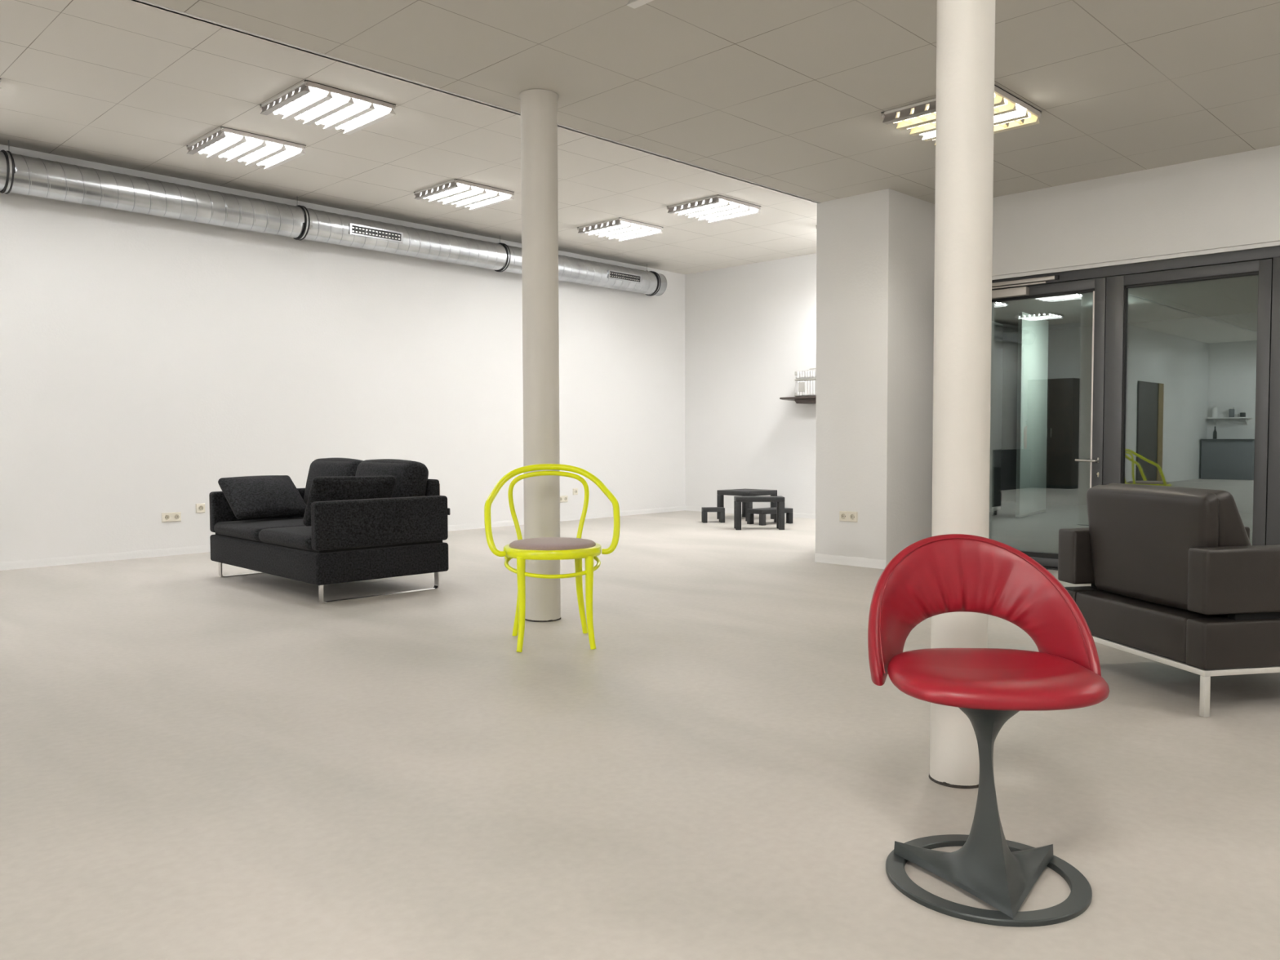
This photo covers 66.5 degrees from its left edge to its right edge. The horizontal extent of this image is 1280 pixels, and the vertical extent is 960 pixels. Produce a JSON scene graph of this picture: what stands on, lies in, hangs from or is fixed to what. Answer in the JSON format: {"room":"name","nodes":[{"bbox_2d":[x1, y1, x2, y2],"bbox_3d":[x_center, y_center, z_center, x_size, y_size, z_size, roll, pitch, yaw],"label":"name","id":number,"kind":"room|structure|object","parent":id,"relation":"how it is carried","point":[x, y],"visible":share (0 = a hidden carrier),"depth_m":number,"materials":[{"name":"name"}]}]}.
{"room":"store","nodes":[
{"label":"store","id":0,"kind":"room"},
{"bbox_2d":[0,144,684,561],"bbox_3d":[-4.193,-0.911,7.723,0.200,3.086,14.363,2,3,42],"label":"wall","id":1,"kind":"structure","parent":0,"point":[148,362],"depth_m":8.54,"materials":[{"name":"white paint"}]},
{"bbox_2d":[161,511,181,522],"bbox_3d":[-3.840,0.304,7.999,0.012,0.076,0.153,2,3,43],"label":"wall socket","id":2,"kind":"object","parent":1,"relation":"attached to","point":[176,516],"visible":1,"depth_m":7.99,"materials":[{"name":"beige plastic"}]},
{"bbox_2d":[195,503,204,512],"bbox_3d":[-3.680,0.235,8.171,0.012,0.076,0.076,2,3,43],"label":"wall socket","id":3,"kind":"object","parent":1,"relation":"attached to","point":[200,508],"visible":1,"depth_m":8.17,"materials":[{"name":"beige plastic"}]},
{"bbox_2d":[0,506,684,570],"bbox_3d":[-4.183,0.605,7.641,0.005,0.064,14.155,2,3,42],"label":"baseboard","id":4,"kind":"structure","parent":1,"relation":"attached to","point":[20,564],"depth_m":7.95,"materials":[{"name":"white paint"}]},
{"bbox_2d":[560,495,567,502],"bbox_3d":[-0.888,0.219,11.220,0.012,0.076,0.153,2,3,43],"label":"wall socket","id":5,"kind":"object","parent":1,"relation":"attached to","point":[562,498],"visible":0.79,"depth_m":11.22,"materials":[{"name":"beige plastic"}]},
{"bbox_2d":[573,488,577,494],"bbox_3d":[-0.752,0.135,11.366,0.012,0.076,0.076,2,3,43],"label":"wall socket","id":6,"kind":"object","parent":1,"relation":"attached to","point":[575,490],"visible":1,"depth_m":11.37,"materials":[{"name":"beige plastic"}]},
{"bbox_2d":[0,0,817,274],"bbox_3d":[-5.229,-2.357,4.038,4.760,0.120,20.945,2,3,45],"label":"ceiling","id":7,"kind":"structure","parent":0,"point":[129,84],"depth_m":7.00,"materials":[{"name":"tile"}]},
{"bbox_2d":[186,126,306,169],"bbox_3d":[-2.864,-2.403,7.095,0.622,0.060,0.619,2,3,45],"label":"ceiling light","id":8,"kind":"object","parent":7,"relation":"attached to","point":[233,144],"visible":1,"depth_m":7.03,"materials":[{"name":"silver metal"}]},
{"bbox_2d":[259,80,395,134],"bbox_3d":[-1.996,-2.370,6.238,0.622,0.060,0.619,2,3,45],"label":"ceiling light","id":9,"kind":"object","parent":7,"relation":"attached to","point":[312,102],"visible":1,"depth_m":6.17,"materials":[{"name":"white metal"}]},
{"bbox_2d":[0,140,666,296],"bbox_3d":[-4.279,-2.244,7.205,0.301,0.379,13.378,2,3,42],"label":"ventilation duct","id":10,"kind":"object","parent":7,"relation":"hanging from","point":[20,174],"visible":0.94,"depth_m":8.32,"materials":[{"name":"silver metal"}]},
{"bbox_2d":[351,226,400,240],"bbox_3d":[-2.437,-2.280,9.019,0.011,0.068,0.520,2,3,42],"label":"grille","id":11,"kind":"object","parent":10,"relation":"attached to","point":[366,233],"depth_m":9.01,"materials":[{"name":"silver metal"}]},
{"bbox_2d":[609,271,639,281],"bbox_3d":[-0.181,-2.391,11.479,0.011,0.068,0.520,2,3,42],"label":"grille","id":12,"kind":"object","parent":10,"relation":"attached to","point":[614,276],"depth_m":11.47,"materials":[{"name":"silver metal"}]},
{"bbox_2d":[413,178,514,210],"bbox_3d":[-1.524,-2.465,8.450,0.622,0.060,0.619,2,3,45],"label":"ceiling light","id":13,"kind":"object","parent":7,"relation":"attached to","point":[463,193],"visible":1,"depth_m":8.37,"materials":[{"name":"silver metal"}]},
{"bbox_2d":[577,217,663,241],"bbox_3d":[-0.200,-2.529,9.875,0.622,0.060,0.619,2,3,45],"label":"ceiling light","id":14,"kind":"object","parent":7,"relation":"attached to","point":[620,228],"visible":1,"depth_m":9.79,"materials":[{"name":"white metal"}]},
{"bbox_2d":[666,195,760,222],"bbox_3d":[0.682,-2.495,9.004,0.622,0.060,0.619,2,3,45],"label":"ceiling light","id":15,"kind":"object","parent":7,"relation":"attached to","point":[710,208],"visible":1,"depth_m":8.93,"materials":[{"name":"silver metal"}]},
{"bbox_2d":[0,501,1279,959],"bbox_3d":[-0.935,0.879,3.075,12.400,0.120,25.400,2,3,45],"label":"floor","id":16,"kind":"structure","parent":0,"point":[197,762],"depth_m":2.75,"materials":[{"name":"beige concrete"}]},
{"bbox_2d":[208,457,449,603],"bbox_3d":[-2.091,0.271,6.430,0.913,0.818,1.650,-3,3,-44],"label":"sofa","id":17,"kind":"object","parent":16,"relation":"on","point":[403,534],"visible":0.92,"depth_m":5.97,"materials":[{"name":"grey fabric"}]},
{"bbox_2d":[213,516,304,541],"bbox_3d":[-2.373,0.326,6.671,0.820,0.104,0.728,-3,3,-44],"label":"seat cushion","id":18,"kind":"object","parent":17,"relation":"on","point":[226,528],"depth_m":6.47,"materials":[{"name":"grey fabric"}]},
{"bbox_2d":[217,475,306,519],"bbox_3d":[-2.595,0.113,6.733,0.513,0.280,0.330,-3,3,-44],"label":"cushion","id":19,"kind":"object","parent":17,"relation":"on","point":[264,496],"visible":0.86,"depth_m":6.65,"materials":[{"name":"grey fabric"}]},
{"bbox_2d":[258,525,313,550],"bbox_3d":[-1.863,0.346,6.141,0.820,0.104,0.728,-3,3,-44],"label":"seat cushion","id":20,"kind":"object","parent":17,"relation":"on","point":[290,538],"depth_m":5.90,"materials":[{"name":"grey fabric"}]},
{"bbox_2d":[303,457,363,504],"bbox_3d":[-2.135,0.050,6.867,0.248,0.413,0.692,-3,3,-44],"label":"cushion","id":21,"kind":"object","parent":17,"relation":"on","point":[323,467],"depth_m":6.79,"materials":[{"name":"grey fabric"}]},
{"bbox_2d":[302,475,395,526],"bbox_3d":[-1.754,0.124,5.907,0.548,0.306,0.211,-2,3,-42],"label":"cushion","id":22,"kind":"object","parent":17,"relation":"on","point":[342,487],"visible":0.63,"depth_m":5.79,"materials":[{"name":"grey fabric"}]},
{"bbox_2d":[355,458,428,497],"bbox_3d":[-1.639,0.070,6.351,0.248,0.413,0.716,-3,3,-44],"label":"cushion","id":23,"kind":"object","parent":17,"relation":"on","point":[411,477],"depth_m":6.12,"materials":[{"name":"grey fabric"}]},
{"bbox_2d":[519,88,560,622],"bbox_3d":[-0.516,-0.623,5.079,0.200,2.710,0.200,2,3,45],"label":"column","id":24,"kind":"structure","parent":16,"relation":"on","point":[539,107],"depth_m":5.00,"materials":[{"name":"paint"}]},
{"bbox_2d":[484,463,620,652],"bbox_3d":[-0.407,0.344,4.538,0.624,0.828,0.466,-1,2,-10],"label":"armchair","id":25,"kind":"object","parent":16,"relation":"on","point":[577,548],"visible":1,"depth_m":4.44,"materials":[{"name":"yellow paint"}]},
{"bbox_2d":[509,537,595,550],"bbox_3d":[-0.405,0.305,4.525,0.401,0.051,0.401,-1,2,-10],"label":"seat cushion","id":26,"kind":"object","parent":25,"relation":"on","point":[544,543],"depth_m":4.41,"materials":[{"name":"fabric"}]},
{"bbox_2d":[701,506,724,523],"bbox_3d":[0.827,0.395,11.014,0.248,0.167,0.150,0,2,-2],"label":"stool","id":27,"kind":"object","parent":16,"relation":"on","point":[704,510],"visible":1,"depth_m":10.94,"materials":[{"name":"black wood"}]},
{"bbox_2d":[716,488,777,521],"bbox_3d":[1.257,0.288,11.447,0.500,0.340,0.500,-2,3,-43],"label":"table","id":28,"kind":"object","parent":16,"relation":"on","point":[741,492],"visible":0.74,"depth_m":11.38,"materials":[{"name":"black wood"}]},
{"bbox_2d":[733,496,784,529],"bbox_3d":[1.244,0.343,10.181,0.503,0.338,0.215,0,2,0],"label":"table","id":29,"kind":"object","parent":16,"relation":"on","point":[780,500],"visible":1,"depth_m":10.07,"materials":[{"name":"black wood"}]},
{"bbox_2d":[746,506,792,525],"bbox_3d":[1.441,0.401,10.812,0.460,0.168,0.250,-2,3,-35],"label":"stool","id":30,"kind":"object","parent":16,"relation":"on","point":[762,512],"visible":0.83,"depth_m":10.75,"materials":[{"name":"black wood"}]},
{"bbox_2d":[928,0,995,788],"bbox_3d":[0.876,-0.525,2.648,0.161,2.710,0.161,2,3,45],"label":"column","id":31,"kind":"structure","parent":16,"relation":"on","point":[966,28],"depth_m":2.59,"materials":[{"name":"paint"}]},
{"bbox_2d":[867,533,1109,927],"bbox_3d":[0.740,0.496,2.106,0.485,0.717,0.474,0,2,9],"label":"swivel chair","id":32,"kind":"object","parent":16,"relation":"on","point":[937,575],"visible":1,"depth_m":2.10,"materials":[{"name":"red leather"}]},
{"bbox_2d":[989,320,1003,511],"bbox_3d":[4.341,-0.797,12.262,0.054,2.420,1.313,2,3,36],"label":"partition panel","id":33,"kind":"object","parent":16,"relation":"on","point":[997,333],"visible":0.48,"depth_m":12.56,"materials":[{"name":"white"}]},
{"bbox_2d":[1015,311,1048,517],"bbox_3d":[4.813,-0.785,11.958,0.054,2.420,1.179,2,3,37],"label":"partition panel","id":34,"kind":"object","parent":16,"relation":"on","point":[1033,331],"visible":1,"depth_m":11.84,"materials":[{"name":"white"}]},
{"bbox_2d":[1057,483,1279,717],"bbox_3d":[2.237,0.399,3.757,0.844,0.762,0.832,-1,2,-11],"label":"leather armchair","id":35,"kind":"object","parent":16,"relation":"on","point":[1177,579],"visible":0.97,"depth_m":3.46,"materials":[{"name":"black leather"}]},
{"bbox_2d":[1106,483,1251,546],"bbox_3d":[2.034,0.194,3.691,0.259,0.347,0.642,-1,2,-11],"label":"cushion","id":36,"kind":"object","parent":35,"relation":"on","point":[1225,528],"depth_m":3.37,"materials":[{"name":"brown leather"}]},
{"bbox_2d":[144,0,1279,204],"bbox_3d":[-1.638,-1.766,-1.134,7.635,0.100,18.600,2,3,45],"label":"ceiling","id":37,"kind":"structure","parent":0,"point":[791,96],"depth_m":4.70,"materials":[{"name":"tile"}]},
{"bbox_2d":[131,0,821,203],"bbox_3d":[-4.742,-1.987,1.151,0.028,0.378,17.500,2,3,45],"label":"trim","id":38,"kind":"structure","parent":37,"relation":"attached to","point":[146,2],"depth_m":4.81,"materials":[{"name":"white paint"}]},
{"bbox_2d":[626,0,653,8],"bbox_3d":[-0.028,-1.884,3.445,0.622,0.060,0.619,2,3,45],"label":"ceiling light","id":39,"kind":"object","parent":37,"relation":"attached to","point":[634,4],"visible":1,"depth_m":3.83,"materials":[{"name":"white"}]},
{"bbox_2d":[880,97,936,145],"bbox_3d":[1.599,-1.967,5.295,0.388,0.059,0.729,2,3,45],"label":"ceiling light","id":40,"kind":"object","parent":37,"relation":"attached to","point":[919,117],"depth_m":5.27,"materials":[{"name":"white metal"}]},
{"bbox_2d":[993,84,1041,133],"bbox_3d":[1.855,-1.960,5.100,0.341,0.059,0.740,2,3,45],"label":"ceiling light","id":41,"kind":"object","parent":37,"relation":"attached to","point":[1008,108],"depth_m":5.20,"materials":[{"name":"white metal"}]},
{"bbox_2d":[684,253,816,513],"bbox_3d":[2.043,-1.091,11.501,3.983,3.086,0.200,2,3,45],"label":"wall","id":42,"kind":"structure","parent":0,"point":[748,328],"depth_m":12.03,"materials":[{"name":"white paint"}]},
{"bbox_2d":[684,506,815,519],"bbox_3d":[1.926,0.420,11.541,3.743,0.064,0.005,2,3,45],"label":"baseboard","id":43,"kind":"structure","parent":42,"relation":"attached to","point":[800,515],"depth_m":11.92,"materials":[{"name":"white paint"}]},
{"bbox_2d":[779,395,816,404],"bbox_3d":[2.127,-0.913,11.074,1.115,0.076,0.295,2,3,45],"label":"wall shelf","id":44,"kind":"object","parent":42,"relation":"attached to","point":[811,399],"visible":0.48,"depth_m":11.18,"materials":[{"name":"brown wood"}]},
{"bbox_2d":[794,367,816,396],"bbox_3d":[2.007,-1.123,11.193,0.454,0.330,0.184,2,3,45],"label":"suitcase","id":45,"kind":"object","parent":44,"relation":"on","point":[806,380],"visible":0.55,"depth_m":11.18,"materials":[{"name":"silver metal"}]},
{"bbox_2d":[815,188,934,566],"bbox_3d":[1.916,-0.923,7.547,0.612,3.086,1.040,2,3,45],"label":"wall pillar","id":46,"kind":"structure","parent":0,"point":[875,251],"depth_m":7.18,"materials":[{"name":"white paint"}]},
{"bbox_2d":[839,511,857,522],"bbox_3d":[1.544,0.271,7.229,0.153,0.076,0.012,2,3,45],"label":"wall socket","id":47,"kind":"object","parent":46,"relation":"attached to","point":[852,516],"visible":1,"depth_m":7.22,"materials":[{"name":"beige plastic"}]},
{"bbox_2d":[814,553,886,568],"bbox_3d":[1.553,0.601,7.239,0.612,0.069,0.005,2,3,45],"label":"baseboard","id":48,"kind":"structure","parent":46,"relation":"attached to","point":[819,557],"depth_m":7.23,"materials":[{"name":"white paint"}]},
{"bbox_2d":[991,275,1258,333],"bbox_3d":[6.108,-1.984,8.961,10.800,0.100,6.950,2,3,45],"label":"ceiling","id":49,"kind":"structure","parent":0,"point":[1232,295],"depth_m":11.30,"materials":[{"name":"grey paint"}]},
{"bbox_2d":[1000,312,1257,512],"bbox_3d":[6.112,-0.706,9.015,10.800,2.500,6.950,2,3,45],"label":"wall","id":50,"kind":"structure","parent":0,"point":[1191,383],"depth_m":12.83,"materials":[{"name":"grey"}]},
{"bbox_2d":[991,145,1279,276],"bbox_3d":[4.843,-0.647,5.207,6.855,2.712,0.250,2,3,45],"label":"wall","id":51,"kind":"structure","parent":0,"point":[1230,200],"depth_m":6.46,"materials":[{"name":"white paint"}]},
{"bbox_2d":[991,275,1106,567],"bbox_3d":[2.791,-0.418,7.125,1.133,2.074,0.124,2,3,45],"label":"door","id":52,"kind":"structure","parent":51,"relation":"in","point":[1096,286],"depth_m":6.77,"materials":[{"name":"grey metal"}]},
{"bbox_2d":[1042,565,1057,570],"bbox_3d":[3.201,0.640,6.854,2.275,0.012,0.200,2,3,45],"label":"trim","id":53,"kind":"structure","parent":51,"relation":"attached to","point":[1046,567],"depth_m":6.99,"materials":[{"name":"black"}]},
{"bbox_2d":[991,245,1279,545],"bbox_3d":[3.180,-0.409,6.792,2.275,2.113,0.080,2,3,45],"label":"trim","id":54,"kind":"structure","parent":51,"relation":"attached to","point":[1273,530],"depth_m":6.04,"materials":[{"name":"grey metal"}]},
{"bbox_2d":[991,240,1279,279],"bbox_3d":[3.165,-1.476,6.735,2.275,0.026,0.082,2,3,45],"label":"trim","id":55,"kind":"structure","parent":51,"relation":"attached to","point":[1272,243],"depth_m":6.50,"materials":[{"name":"white paint"}]},
{"bbox_2d":[1102,258,1272,545],"bbox_3d":[3.566,-0.365,6.405,0.973,2.024,0.062,2,3,45],"label":"window frame","id":56,"kind":"structure","parent":51,"relation":"in","point":[1117,287],"depth_m":6.39,"materials":[{"name":"grey metal"}]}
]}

